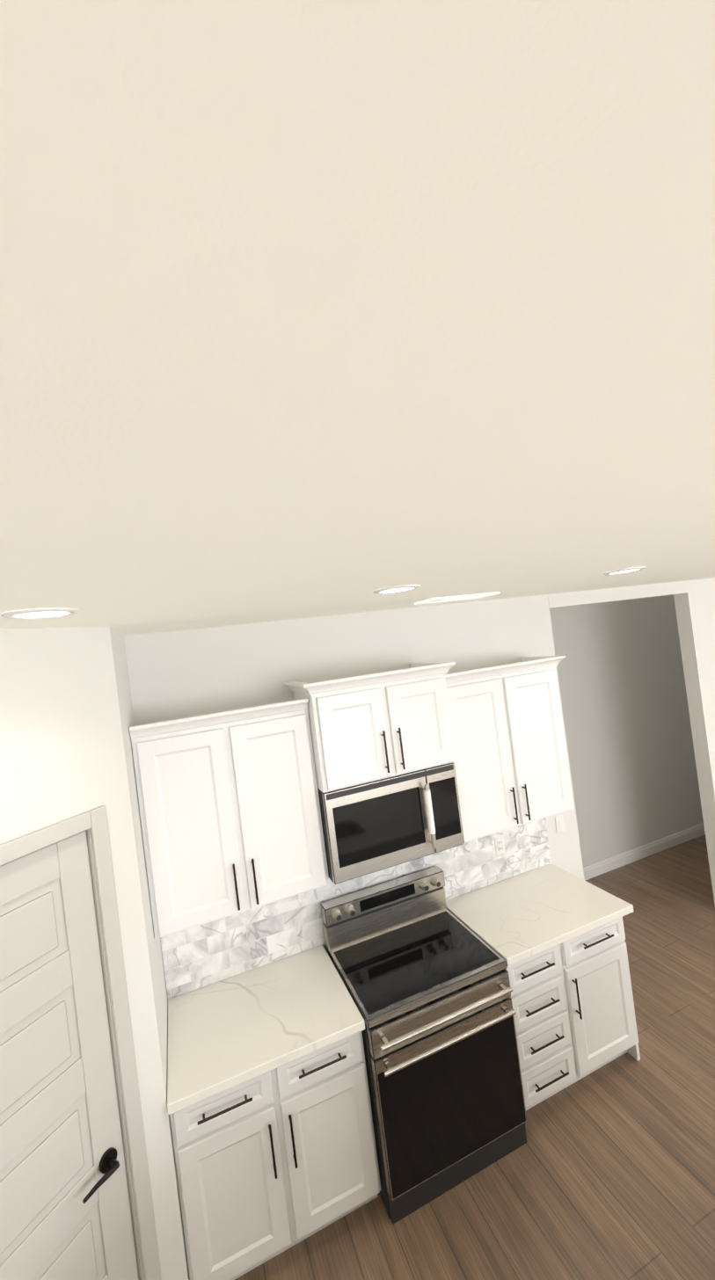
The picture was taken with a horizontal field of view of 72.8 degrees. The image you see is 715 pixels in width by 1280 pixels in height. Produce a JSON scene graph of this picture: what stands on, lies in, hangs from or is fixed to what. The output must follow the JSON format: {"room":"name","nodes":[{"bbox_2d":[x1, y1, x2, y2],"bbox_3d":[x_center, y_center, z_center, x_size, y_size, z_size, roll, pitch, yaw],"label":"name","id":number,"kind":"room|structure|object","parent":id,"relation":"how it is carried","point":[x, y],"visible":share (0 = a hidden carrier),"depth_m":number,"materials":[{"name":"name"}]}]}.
{"room":"kitchen","nodes":[
{"label":"kitchen","id":0,"kind":"room"},
{"bbox_2d":[0,626,189,1279],"bbox_3d":[-1.430,1.395,1.616,1.379,2.765,1.269,-7,-1,-21],"label":"wall","id":1,"kind":"structure","parent":0,"point":[66,721],"depth_m":1.80,"materials":[{"name":"white paint"}]},
{"bbox_2d":[0,830,138,1279],"bbox_3d":[-0.973,1.698,1.440,0.097,2.024,0.618,-7,-1,27],"label":"pantry door","id":2,"kind":"structure","parent":1,"relation":"in","point":[65,1211],"depth_m":1.56,"materials":[{"name":"grey paint"}]},
{"bbox_2d":[0,805,161,1279],"bbox_3d":[-1.012,1.675,1.467,0.116,2.104,0.740,-7,-1,27],"label":"door frame","id":3,"kind":"structure","parent":1,"relation":"attached to","point":[92,824],"depth_m":1.73,"materials":[{"name":"grey paint"}]},
{"bbox_2d":[0,0,714,636],"bbox_3d":[3.589,-0.688,0.327,10.800,0.100,11.500,-7,-1,-21],"label":"ceiling","id":4,"kind":"structure","parent":0,"point":[316,308],"depth_m":0.28,"materials":[{"name":"white paint"}]},
{"bbox_2d":[0,607,79,618],"bbox_3d":[-0.846,-0.070,1.299,0.176,0.007,0.176,-7,-1,-21],"label":"recessed light","id":5,"kind":"object","parent":4,"relation":"in","point":[42,613],"visible":1,"depth_m":1.28,"materials":[{"name":"white paint"}]},
{"bbox_2d":[373,584,420,594],"bbox_3d":[0.147,-0.188,1.817,0.176,0.007,0.176,-7,-1,-21],"label":"recessed light","id":6,"kind":"object","parent":4,"relation":"in","point":[396,589],"visible":1,"depth_m":1.79,"materials":[{"name":"white paint"}]},
{"bbox_2d":[414,591,499,604],"bbox_3d":[0.541,-0.228,2.647,0.420,0.009,0.200,-7,-1,-21],"label":"ceiling vent","id":7,"kind":"object","parent":4,"relation":"in","point":[454,598],"visible":1,"depth_m":2.61,"materials":[{"name":"white metal"}]},
{"bbox_2d":[603,566,646,574],"bbox_3d":[1.245,-0.321,2.258,0.176,0.007,0.176,-7,-1,-21],"label":"recessed light","id":8,"kind":"object","parent":4,"relation":"in","point":[625,570],"visible":1,"depth_m":2.23,"materials":[{"name":"white paint"}]},
{"bbox_2d":[123,577,714,1000],"bbox_3d":[2.539,0.924,3.917,10.500,2.765,0.120,-7,-1,-21],"label":"wall","id":9,"kind":"structure","parent":0,"point":[191,672],"depth_m":3.02,"materials":[{"name":"white paint"}]},
{"bbox_2d":[128,698,329,938],"bbox_3d":[-0.628,0.824,2.442,0.825,0.957,0.366,-7,-1,-21],"label":"upper cabinet","id":10,"kind":"object","parent":9,"relation":"attached to","point":[229,812],"visible":0.98,"depth_m":2.29,"materials":[{"name":"white paint"}]},
{"bbox_2d":[160,817,551,999],"bbox_3d":[0.160,1.447,2.900,2.477,0.461,0.009,-7,-1,-21],"label":"backsplash","id":11,"kind":"structure","parent":9,"relation":"attached to","point":[206,954],"depth_m":2.70,"materials":[{"name":"stone"}]},
{"bbox_2d":[494,835,505,855],"bbox_3d":[0.939,1.354,3.195,0.072,0.116,0.009,-7,-1,-21],"label":"outlet","id":12,"kind":"object","parent":11,"relation":"attached to","point":[499,845],"visible":1,"depth_m":3.19,"materials":[{"name":"white plastic"}]},
{"bbox_2d":[283,661,456,792],"bbox_3d":[0.091,0.449,2.689,0.857,0.545,0.461,-7,-1,-21],"label":"upper cabinet","id":13,"kind":"object","parent":9,"relation":"attached to","point":[368,728],"visible":0.98,"depth_m":2.49,"materials":[{"name":"white paint"}]},
{"bbox_2d":[317,762,464,884],"bbox_3d":[0.151,0.952,2.689,0.759,0.456,0.449,-7,-1,-21],"label":"microwave","id":14,"kind":"object","parent":13,"relation":"attached to","point":[369,827],"visible":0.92,"depth_m":2.52,"materials":[{"name":"grey metal"}]},
{"bbox_2d":[444,655,573,843],"bbox_3d":[0.882,0.637,3.034,0.904,0.967,0.366,-7,-1,-21],"label":"upper cabinet","id":15,"kind":"object","parent":9,"relation":"attached to","point":[511,767],"visible":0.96,"depth_m":2.88,"materials":[{"name":"white paint"}]},
{"bbox_2d":[554,814,565,833],"bbox_3d":[1.420,1.288,3.395,0.072,0.116,0.009,-7,-1,-21],"label":"light switch","id":16,"kind":"object","parent":9,"relation":"attached to","point":[559,824],"visible":1,"depth_m":3.39,"materials":[{"name":"white plastic"}]},
{"bbox_2d":[234,834,714,1279],"bbox_3d":[3.944,2.155,0.298,10.800,0.100,11.500,-7,-1,-21],"label":"floor","id":17,"kind":"structure","parent":0,"point":[606,1172],"depth_m":2.25,"materials":[{"name":"brown wood"}]},
{"bbox_2d":[167,944,381,1279],"bbox_3d":[-0.407,2.207,2.297,0.821,0.915,0.643,-7,-1,-21],"label":"base cabinet","id":18,"kind":"object","parent":17,"relation":"on","point":[269,1108],"visible":1,"depth_m":2.07,"materials":[{"name":"white paint"}]},
{"bbox_2d":[320,865,527,1224],"bbox_3d":[0.336,1.996,2.539,0.757,1.155,0.692,-7,-1,-21],"label":"range","id":19,"kind":"object","parent":17,"relation":"on","point":[421,970],"visible":1,"depth_m":2.31,"materials":[{"name":"grey metal"}]},
{"bbox_2d":[445,863,639,1110],"bbox_3d":[1.098,2.025,2.887,0.879,0.915,0.643,-7,-1,-21],"label":"base cabinet","id":20,"kind":"object","parent":17,"relation":"on","point":[552,935],"visible":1,"depth_m":2.67,"materials":[{"name":"white paint"}]},
{"bbox_2d":[549,595,703,867],"bbox_3d":[2.162,0.981,4.896,10.500,2.765,0.120,-7,-1,-21],"label":"wall","id":21,"kind":"structure","parent":0,"point":[628,728],"depth_m":5.09,"materials":[{"name":"white paint"}]},
{"bbox_2d":[582,822,705,880],"bbox_3d":[2.212,2.307,4.764,9.800,0.118,0.015,-7,-1,-21],"label":"baseboard","id":22,"kind":"structure","parent":21,"relation":"attached to","point":[620,860],"depth_m":5.05,"materials":[{"name":"white paint"}]}
]}

